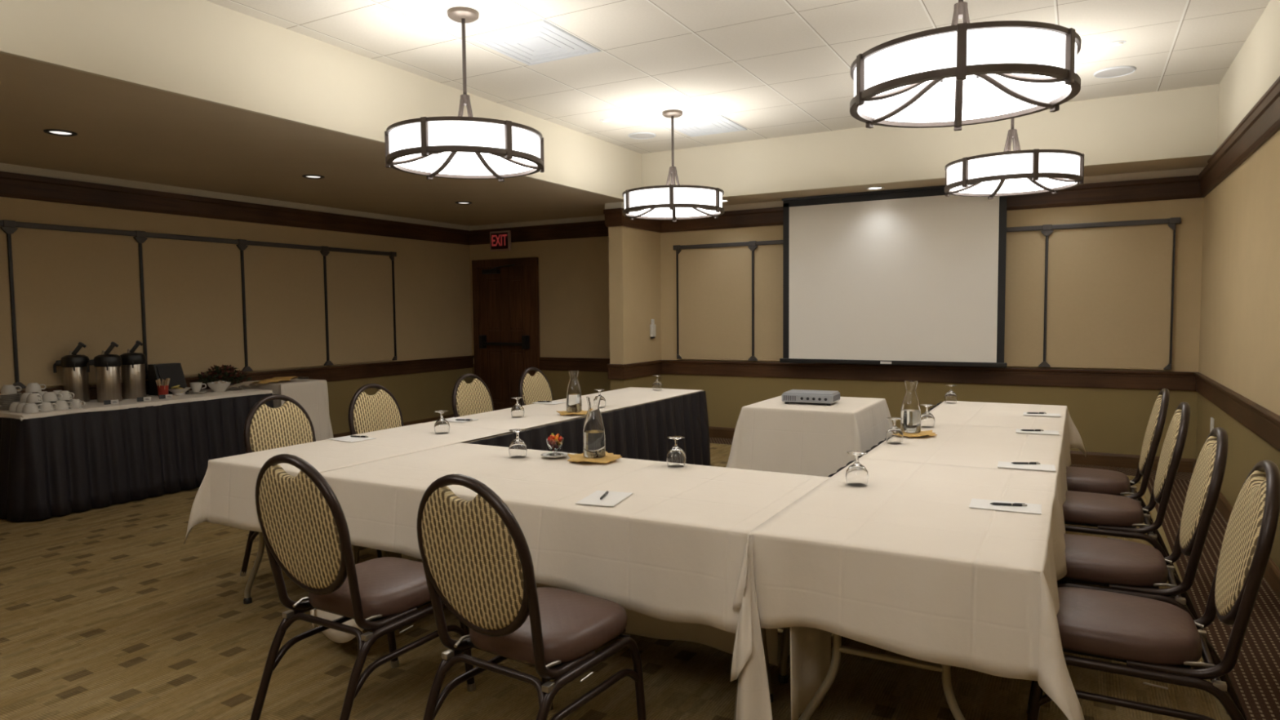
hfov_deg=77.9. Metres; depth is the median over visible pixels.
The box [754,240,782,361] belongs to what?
display board
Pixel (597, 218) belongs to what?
trim
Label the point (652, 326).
remote
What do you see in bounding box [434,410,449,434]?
water goblet
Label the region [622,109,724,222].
pendant lamp
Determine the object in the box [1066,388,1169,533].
banquet chair
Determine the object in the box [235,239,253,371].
wall post
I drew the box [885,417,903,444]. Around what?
water goblet
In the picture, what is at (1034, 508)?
notepad
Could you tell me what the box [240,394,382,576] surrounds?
banquet chair
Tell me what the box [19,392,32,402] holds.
coffee cup
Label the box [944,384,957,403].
water goblet
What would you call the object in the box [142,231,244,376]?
wall panel
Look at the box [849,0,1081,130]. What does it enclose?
pendant lamp
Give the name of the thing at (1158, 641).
banquet chair
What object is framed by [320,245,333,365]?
wall post
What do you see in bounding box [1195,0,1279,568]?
wall
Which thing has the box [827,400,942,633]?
table skirt
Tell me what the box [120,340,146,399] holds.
coffee airpot
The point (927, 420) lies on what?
water goblet
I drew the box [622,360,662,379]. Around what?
trim
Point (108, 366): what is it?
coffee airpot
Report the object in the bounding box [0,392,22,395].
saucer
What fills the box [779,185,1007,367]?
projection screen
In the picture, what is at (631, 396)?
tablecloth
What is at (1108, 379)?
trim
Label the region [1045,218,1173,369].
wall panel
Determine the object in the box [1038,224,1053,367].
wall post
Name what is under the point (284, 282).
display board
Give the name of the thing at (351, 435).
pen
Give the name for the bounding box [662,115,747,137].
ceiling vent
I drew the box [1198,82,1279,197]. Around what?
trim
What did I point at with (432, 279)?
wall
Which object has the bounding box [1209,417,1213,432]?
wall outlet
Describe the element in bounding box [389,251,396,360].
wall post
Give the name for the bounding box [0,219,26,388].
wall post
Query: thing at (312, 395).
tablecloth
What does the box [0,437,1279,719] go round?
floor
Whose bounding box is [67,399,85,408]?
coffee cup
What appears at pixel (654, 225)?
trim
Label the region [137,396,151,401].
name card
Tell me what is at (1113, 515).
banquet chair
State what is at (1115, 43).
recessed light
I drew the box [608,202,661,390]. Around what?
wall
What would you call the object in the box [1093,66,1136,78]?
ceiling speaker
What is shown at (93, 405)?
tablecloth
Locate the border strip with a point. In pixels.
(1224, 715)
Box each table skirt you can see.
[0,393,273,521]
[469,391,711,466]
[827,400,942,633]
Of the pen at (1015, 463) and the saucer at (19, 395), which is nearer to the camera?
the pen at (1015, 463)
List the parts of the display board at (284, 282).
rail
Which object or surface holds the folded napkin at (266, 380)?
on the folded napkin at (268, 381)
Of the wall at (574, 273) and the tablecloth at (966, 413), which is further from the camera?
the wall at (574, 273)
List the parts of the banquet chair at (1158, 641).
leg, leg, seat, leg, frame, rail, leg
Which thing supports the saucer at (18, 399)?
on the saucer
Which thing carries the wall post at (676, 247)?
attached to the wall at (574, 273)
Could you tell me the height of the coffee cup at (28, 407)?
0.066 m
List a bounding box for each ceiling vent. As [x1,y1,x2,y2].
[467,19,600,65]
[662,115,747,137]
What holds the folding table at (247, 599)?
on the floor
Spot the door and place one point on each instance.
(506, 305)
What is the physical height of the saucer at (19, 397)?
0.014 m
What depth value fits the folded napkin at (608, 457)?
3.76 m
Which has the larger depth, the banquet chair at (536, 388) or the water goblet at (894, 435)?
the banquet chair at (536, 388)
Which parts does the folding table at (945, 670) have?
leg, leg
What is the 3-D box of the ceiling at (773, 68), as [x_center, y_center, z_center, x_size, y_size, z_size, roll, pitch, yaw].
[0.002,-1.965,3.379,5.165,0.050,9.320,1,4,29]
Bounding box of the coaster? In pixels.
[297,376,308,378]
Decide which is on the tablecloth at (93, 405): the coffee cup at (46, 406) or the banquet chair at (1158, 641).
the coffee cup at (46, 406)
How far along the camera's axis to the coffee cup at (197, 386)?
7.06 m
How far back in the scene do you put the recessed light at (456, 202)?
8.47 m
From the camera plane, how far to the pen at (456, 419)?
5.23 m
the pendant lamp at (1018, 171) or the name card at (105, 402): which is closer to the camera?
the pendant lamp at (1018, 171)
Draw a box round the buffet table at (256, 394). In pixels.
[54,394,257,416]
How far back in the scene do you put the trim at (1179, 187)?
7.26 m
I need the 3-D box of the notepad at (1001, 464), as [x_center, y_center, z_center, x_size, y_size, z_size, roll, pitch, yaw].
[1.726,0.475,3.541,0.230,0.002,0.145,1,4,26]
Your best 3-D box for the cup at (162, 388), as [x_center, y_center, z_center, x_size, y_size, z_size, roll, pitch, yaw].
[-4.088,0.237,6.797,0.109,0.160,0.106,1,4,29]
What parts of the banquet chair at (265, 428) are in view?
leg, frame, leg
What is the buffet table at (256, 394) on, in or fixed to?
on the floor
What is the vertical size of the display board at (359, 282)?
1.302 m
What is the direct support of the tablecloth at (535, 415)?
on the folding table at (623, 407)
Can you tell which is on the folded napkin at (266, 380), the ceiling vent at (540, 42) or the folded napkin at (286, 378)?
the folded napkin at (286, 378)
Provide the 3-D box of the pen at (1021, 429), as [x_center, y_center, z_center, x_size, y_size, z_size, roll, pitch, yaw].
[2.249,0.403,4.546,0.122,0.011,0.010,0,3,12]
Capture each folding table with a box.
[243,431,512,604]
[352,545,773,719]
[512,407,627,432]
[626,391,702,408]
[777,626,790,683]
[798,633,965,719]
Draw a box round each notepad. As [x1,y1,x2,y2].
[328,435,375,442]
[444,417,478,422]
[532,400,566,404]
[575,490,633,506]
[968,498,1041,514]
[997,461,1055,471]
[1015,428,1059,435]
[1022,412,1060,416]
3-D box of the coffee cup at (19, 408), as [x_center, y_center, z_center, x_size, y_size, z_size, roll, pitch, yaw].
[-4.521,0.347,5.813,0.098,0.066,0.114,-3,4,-34]
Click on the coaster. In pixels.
(301, 377)
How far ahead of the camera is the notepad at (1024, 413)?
5.26 m
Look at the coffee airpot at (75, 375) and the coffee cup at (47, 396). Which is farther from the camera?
the coffee airpot at (75, 375)
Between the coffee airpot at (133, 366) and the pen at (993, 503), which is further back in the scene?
the coffee airpot at (133, 366)
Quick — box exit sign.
[489,230,511,251]
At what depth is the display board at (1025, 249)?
7.50 m
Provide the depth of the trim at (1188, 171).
7.07 m
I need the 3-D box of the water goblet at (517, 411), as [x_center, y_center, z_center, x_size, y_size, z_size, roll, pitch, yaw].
[-0.839,0.323,5.428,0.091,0.132,0.091,1,4,29]
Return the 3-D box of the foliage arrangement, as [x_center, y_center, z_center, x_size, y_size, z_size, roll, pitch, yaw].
[-3.933,0.156,7.493,0.418,0.235,0.495,1,4,29]
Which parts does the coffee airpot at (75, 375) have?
spout, lid, pump lever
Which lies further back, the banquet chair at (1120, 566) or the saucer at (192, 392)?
the saucer at (192, 392)
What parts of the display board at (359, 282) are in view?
rail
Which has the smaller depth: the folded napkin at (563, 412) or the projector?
the folded napkin at (563, 412)
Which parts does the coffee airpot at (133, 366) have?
lid, pump lever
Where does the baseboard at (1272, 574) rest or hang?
attached to the wall at (1239, 340)
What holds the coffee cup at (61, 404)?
on the tablecloth at (93, 405)
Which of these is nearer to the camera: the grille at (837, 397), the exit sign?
the grille at (837, 397)
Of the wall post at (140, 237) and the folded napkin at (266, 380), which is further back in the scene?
the folded napkin at (266, 380)
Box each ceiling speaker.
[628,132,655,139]
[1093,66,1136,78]
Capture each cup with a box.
[0,384,22,394]
[8,401,19,411]
[15,402,26,412]
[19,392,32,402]
[22,403,42,413]
[25,382,46,392]
[26,392,43,403]
[38,391,47,396]
[38,401,57,411]
[41,391,62,401]
[53,390,62,395]
[53,400,73,409]
[57,391,74,399]
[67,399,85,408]
[155,377,169,397]
[189,382,206,391]
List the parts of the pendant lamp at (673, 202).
stem leg, stem leg, rod, lamp shade, underside dish, stem leg, stem leg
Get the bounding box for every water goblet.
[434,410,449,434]
[508,428,527,457]
[511,396,524,417]
[594,389,605,407]
[652,374,662,390]
[666,435,685,466]
[845,450,868,486]
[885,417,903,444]
[920,404,934,426]
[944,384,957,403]
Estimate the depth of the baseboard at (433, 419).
9.98 m
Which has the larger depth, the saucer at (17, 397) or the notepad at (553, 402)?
the notepad at (553, 402)
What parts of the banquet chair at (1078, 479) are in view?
seat, rail, leg, frame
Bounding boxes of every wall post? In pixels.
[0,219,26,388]
[133,231,147,379]
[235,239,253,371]
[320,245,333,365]
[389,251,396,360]
[672,244,681,359]
[747,240,757,360]
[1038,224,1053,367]
[1163,217,1181,369]
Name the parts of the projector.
port panel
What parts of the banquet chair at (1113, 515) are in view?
leg, seat, leg, frame, rail, leg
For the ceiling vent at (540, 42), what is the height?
0.009 m
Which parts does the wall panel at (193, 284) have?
rail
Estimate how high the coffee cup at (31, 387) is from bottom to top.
0.066 m
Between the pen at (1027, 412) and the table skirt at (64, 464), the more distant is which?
the table skirt at (64, 464)
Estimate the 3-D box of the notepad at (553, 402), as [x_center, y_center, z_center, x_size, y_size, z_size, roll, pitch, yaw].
[-0.717,0.336,6.267,0.220,0.002,0.160,1,4,29]
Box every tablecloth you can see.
[0,387,273,421]
[184,422,511,643]
[240,378,333,441]
[320,442,830,633]
[425,402,629,430]
[553,386,703,406]
[725,395,893,476]
[730,457,1084,719]
[860,422,1067,533]
[928,400,1086,466]
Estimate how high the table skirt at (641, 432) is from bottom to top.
0.724 m
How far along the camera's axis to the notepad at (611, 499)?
2.99 m
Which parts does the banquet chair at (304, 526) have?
leg, rail, frame, seat, leg, leg, leg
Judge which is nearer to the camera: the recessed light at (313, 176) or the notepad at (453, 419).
the notepad at (453, 419)
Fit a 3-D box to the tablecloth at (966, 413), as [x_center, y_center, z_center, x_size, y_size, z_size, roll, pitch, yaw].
[2.511,0.557,5.433,0.971,0.390,1.514,1,4,29]
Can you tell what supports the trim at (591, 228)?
attached to the wall at (574, 273)
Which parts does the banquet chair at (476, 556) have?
leg, rail, frame, leg, seat, leg, leg, rail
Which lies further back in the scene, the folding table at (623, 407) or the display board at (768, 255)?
the display board at (768, 255)
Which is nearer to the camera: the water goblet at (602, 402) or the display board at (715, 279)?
the water goblet at (602, 402)
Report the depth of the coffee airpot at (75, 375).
6.38 m
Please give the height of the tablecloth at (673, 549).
0.335 m
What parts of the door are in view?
panel, panel, panel, panel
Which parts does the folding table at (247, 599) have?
leg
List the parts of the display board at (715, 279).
rail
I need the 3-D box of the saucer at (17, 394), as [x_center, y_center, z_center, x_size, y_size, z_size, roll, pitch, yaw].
[-4.763,0.270,5.981,0.158,0.014,0.158,1,4,29]
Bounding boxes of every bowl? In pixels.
[168,386,191,395]
[206,382,231,391]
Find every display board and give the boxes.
[0,220,14,390]
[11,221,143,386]
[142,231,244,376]
[243,240,326,371]
[325,247,394,364]
[678,241,751,360]
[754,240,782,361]
[1004,225,1045,367]
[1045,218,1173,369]
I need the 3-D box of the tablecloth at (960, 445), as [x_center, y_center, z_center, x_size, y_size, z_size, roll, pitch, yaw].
[1.771,0.602,4.195,0.880,0.321,1.410,1,4,29]
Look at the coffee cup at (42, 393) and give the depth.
5.94 m
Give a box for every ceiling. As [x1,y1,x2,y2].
[0,0,1218,226]
[205,0,1270,153]
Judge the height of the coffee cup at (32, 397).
0.066 m
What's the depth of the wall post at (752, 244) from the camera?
8.80 m
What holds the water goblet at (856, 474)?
on the tablecloth at (900, 562)
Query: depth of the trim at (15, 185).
7.47 m
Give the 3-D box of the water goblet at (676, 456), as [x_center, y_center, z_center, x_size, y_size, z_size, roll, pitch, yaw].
[0.166,0.419,3.643,0.091,0.132,0.091,1,4,29]
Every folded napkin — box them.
[226,384,250,389]
[233,382,256,387]
[240,381,259,385]
[252,380,290,383]
[259,377,295,382]
[268,376,297,380]
[556,409,587,414]
[567,451,622,462]
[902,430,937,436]
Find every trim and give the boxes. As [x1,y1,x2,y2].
[0,162,469,231]
[0,171,469,244]
[0,355,474,399]
[469,215,604,231]
[469,220,608,244]
[538,356,609,372]
[604,201,623,208]
[604,208,623,226]
[606,364,625,379]
[621,208,662,232]
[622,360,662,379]
[661,175,1201,232]
[662,360,1195,391]
[722,167,1204,211]
[1193,372,1279,451]
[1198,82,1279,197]
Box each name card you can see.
[103,400,119,404]
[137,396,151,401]
[159,394,173,399]
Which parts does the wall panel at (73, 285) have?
rail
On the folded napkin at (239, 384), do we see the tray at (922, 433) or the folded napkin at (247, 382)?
the folded napkin at (247, 382)
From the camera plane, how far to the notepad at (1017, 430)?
4.51 m
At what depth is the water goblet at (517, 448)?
3.89 m
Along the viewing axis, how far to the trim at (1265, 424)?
4.87 m
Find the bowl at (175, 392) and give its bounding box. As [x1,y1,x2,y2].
[168,386,191,395]
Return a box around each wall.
[0,196,472,434]
[469,197,1204,458]
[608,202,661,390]
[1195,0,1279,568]
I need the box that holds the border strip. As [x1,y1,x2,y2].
[709,443,1231,719]
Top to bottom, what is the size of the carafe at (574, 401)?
0.285 m
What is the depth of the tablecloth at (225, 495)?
3.90 m
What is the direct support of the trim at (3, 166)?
attached to the wall at (432, 279)
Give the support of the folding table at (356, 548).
on the floor
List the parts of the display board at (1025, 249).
rail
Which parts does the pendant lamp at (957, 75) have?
stem leg, underside dish, lamp shade, stem leg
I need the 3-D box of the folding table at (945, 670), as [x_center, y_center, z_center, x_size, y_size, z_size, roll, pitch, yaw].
[1.072,0.895,2.995,0.819,0.736,1.419,1,4,29]
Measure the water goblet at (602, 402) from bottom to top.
0.132 m
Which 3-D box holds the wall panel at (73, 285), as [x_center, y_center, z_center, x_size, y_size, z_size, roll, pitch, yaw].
[-4.643,-0.452,6.589,0.050,1.302,0.980,1,4,29]
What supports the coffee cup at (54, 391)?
on the coffee cup
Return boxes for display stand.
[147,362,189,395]
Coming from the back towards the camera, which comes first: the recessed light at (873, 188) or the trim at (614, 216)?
the trim at (614, 216)
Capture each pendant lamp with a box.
[384,6,544,182]
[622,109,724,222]
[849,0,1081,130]
[944,118,1084,199]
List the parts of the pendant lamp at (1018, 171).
stem leg, stem leg, rod, underside dish, lamp shade, stem leg, stem leg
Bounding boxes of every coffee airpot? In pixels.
[53,342,89,402]
[85,341,122,402]
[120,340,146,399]
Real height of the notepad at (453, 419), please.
0.002 m
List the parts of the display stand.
panel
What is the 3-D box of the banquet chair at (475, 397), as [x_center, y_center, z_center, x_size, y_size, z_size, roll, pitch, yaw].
[-1.051,0.610,5.920,0.682,1.006,0.453,1,4,29]
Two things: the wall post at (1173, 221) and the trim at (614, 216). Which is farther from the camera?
the trim at (614, 216)
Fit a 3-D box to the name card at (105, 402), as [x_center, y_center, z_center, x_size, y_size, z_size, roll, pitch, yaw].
[-4.187,0.333,6.276,0.097,0.032,0.024,-3,4,-37]
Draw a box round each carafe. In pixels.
[566,370,582,412]
[582,395,605,457]
[900,380,920,432]
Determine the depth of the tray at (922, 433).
4.41 m
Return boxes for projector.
[782,389,839,405]
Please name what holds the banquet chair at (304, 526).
on the floor
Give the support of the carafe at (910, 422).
on the tray at (922, 433)
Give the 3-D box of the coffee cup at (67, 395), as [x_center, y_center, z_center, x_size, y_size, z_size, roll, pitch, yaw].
[-4.357,0.267,6.010,0.114,0.066,0.098,-3,4,-34]
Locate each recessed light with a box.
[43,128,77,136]
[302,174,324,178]
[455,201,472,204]
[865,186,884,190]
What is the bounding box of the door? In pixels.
[471,257,540,410]
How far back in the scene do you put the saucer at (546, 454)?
3.89 m
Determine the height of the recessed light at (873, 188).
0.010 m
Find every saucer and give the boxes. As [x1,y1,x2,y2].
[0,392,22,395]
[0,394,21,397]
[0,395,21,398]
[0,396,20,399]
[0,397,20,400]
[0,399,19,402]
[186,391,206,393]
[540,451,569,457]
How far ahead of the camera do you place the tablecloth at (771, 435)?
5.73 m
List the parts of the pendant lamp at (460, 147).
stem leg, rod, lamp shade, underside dish, stem leg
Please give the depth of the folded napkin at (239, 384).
7.40 m
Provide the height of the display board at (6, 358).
1.302 m
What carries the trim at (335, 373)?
attached to the wall at (432, 279)
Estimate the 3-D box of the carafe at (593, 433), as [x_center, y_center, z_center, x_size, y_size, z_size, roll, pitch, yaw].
[-0.221,0.319,3.800,0.109,0.285,0.109,1,4,29]
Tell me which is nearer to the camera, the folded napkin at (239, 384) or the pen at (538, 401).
the pen at (538, 401)
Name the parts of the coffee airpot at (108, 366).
spout, lid, pump lever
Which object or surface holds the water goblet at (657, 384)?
on the tablecloth at (631, 396)
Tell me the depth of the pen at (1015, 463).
3.58 m
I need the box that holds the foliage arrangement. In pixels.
[197,364,251,388]
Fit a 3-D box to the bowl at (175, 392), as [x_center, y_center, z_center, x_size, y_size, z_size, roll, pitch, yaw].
[-4.061,0.277,6.978,0.192,0.058,0.192,1,4,29]
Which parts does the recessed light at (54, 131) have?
bulb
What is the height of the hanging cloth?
0.607 m
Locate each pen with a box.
[350,435,368,437]
[455,418,472,420]
[537,400,551,402]
[600,490,608,499]
[990,502,1026,506]
[1011,462,1039,464]
[1021,429,1044,431]
[1026,412,1046,413]
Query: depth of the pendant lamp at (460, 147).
4.40 m
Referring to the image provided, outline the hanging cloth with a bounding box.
[401,554,777,666]
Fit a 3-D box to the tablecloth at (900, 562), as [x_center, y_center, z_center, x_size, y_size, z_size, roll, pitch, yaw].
[1.061,0.870,2.932,1.020,0.697,1.590,1,4,29]
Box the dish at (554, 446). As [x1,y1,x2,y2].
[546,436,564,456]
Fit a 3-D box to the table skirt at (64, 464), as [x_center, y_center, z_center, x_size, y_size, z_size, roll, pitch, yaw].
[-4.174,0.723,6.618,0.758,0.726,2.069,1,4,29]
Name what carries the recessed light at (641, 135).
attached to the ceiling at (773, 68)
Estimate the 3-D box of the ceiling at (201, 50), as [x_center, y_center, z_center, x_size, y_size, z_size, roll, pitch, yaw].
[-1.162,-1.729,4.414,8.195,0.562,9.970,1,4,29]
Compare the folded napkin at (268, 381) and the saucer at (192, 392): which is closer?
the saucer at (192, 392)
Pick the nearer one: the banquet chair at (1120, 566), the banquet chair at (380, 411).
the banquet chair at (1120, 566)
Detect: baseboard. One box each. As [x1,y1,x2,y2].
[333,413,453,437]
[708,426,1195,472]
[1192,458,1279,599]
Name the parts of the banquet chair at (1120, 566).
leg, seat, leg, frame, rail, leg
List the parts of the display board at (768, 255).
rail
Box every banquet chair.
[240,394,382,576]
[249,453,475,719]
[347,383,404,435]
[417,474,646,719]
[451,373,493,417]
[518,367,553,405]
[1026,459,1279,719]
[1057,426,1228,715]
[1062,401,1190,580]
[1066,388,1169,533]
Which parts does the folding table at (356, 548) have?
leg, leg, leg, leg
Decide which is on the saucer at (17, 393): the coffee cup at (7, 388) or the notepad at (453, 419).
the coffee cup at (7, 388)
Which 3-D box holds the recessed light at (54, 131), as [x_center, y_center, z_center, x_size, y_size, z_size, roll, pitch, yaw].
[-3.726,-1.460,5.097,0.180,0.010,0.180,1,4,29]
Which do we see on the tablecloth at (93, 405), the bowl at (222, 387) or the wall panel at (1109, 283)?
the bowl at (222, 387)
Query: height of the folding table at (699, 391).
0.736 m
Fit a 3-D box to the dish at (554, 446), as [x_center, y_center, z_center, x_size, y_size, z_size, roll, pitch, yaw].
[-0.417,0.427,3.894,0.090,0.085,0.090,1,4,29]
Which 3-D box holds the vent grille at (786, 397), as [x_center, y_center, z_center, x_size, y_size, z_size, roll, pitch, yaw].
[1.138,0.290,6.025,0.092,0.038,0.004,1,4,26]
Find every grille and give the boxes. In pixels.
[783,395,795,400]
[833,393,839,401]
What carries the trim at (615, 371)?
attached to the wall at (634, 254)
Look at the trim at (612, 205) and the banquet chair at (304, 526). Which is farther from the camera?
the trim at (612, 205)
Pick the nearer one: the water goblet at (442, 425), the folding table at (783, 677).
the folding table at (783, 677)
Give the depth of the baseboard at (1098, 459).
7.26 m
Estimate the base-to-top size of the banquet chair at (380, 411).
1.006 m
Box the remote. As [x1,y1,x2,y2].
[649,319,655,338]
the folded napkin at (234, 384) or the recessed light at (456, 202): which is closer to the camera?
the folded napkin at (234, 384)
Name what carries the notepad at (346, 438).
on the tablecloth at (225, 495)
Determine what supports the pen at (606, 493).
on the notepad at (611, 499)
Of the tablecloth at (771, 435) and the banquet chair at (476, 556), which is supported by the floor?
the banquet chair at (476, 556)
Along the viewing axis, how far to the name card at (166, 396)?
6.67 m
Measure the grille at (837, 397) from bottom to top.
0.040 m
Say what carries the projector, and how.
on the tablecloth at (771, 435)
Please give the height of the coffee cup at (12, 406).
0.066 m
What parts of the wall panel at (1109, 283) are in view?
rail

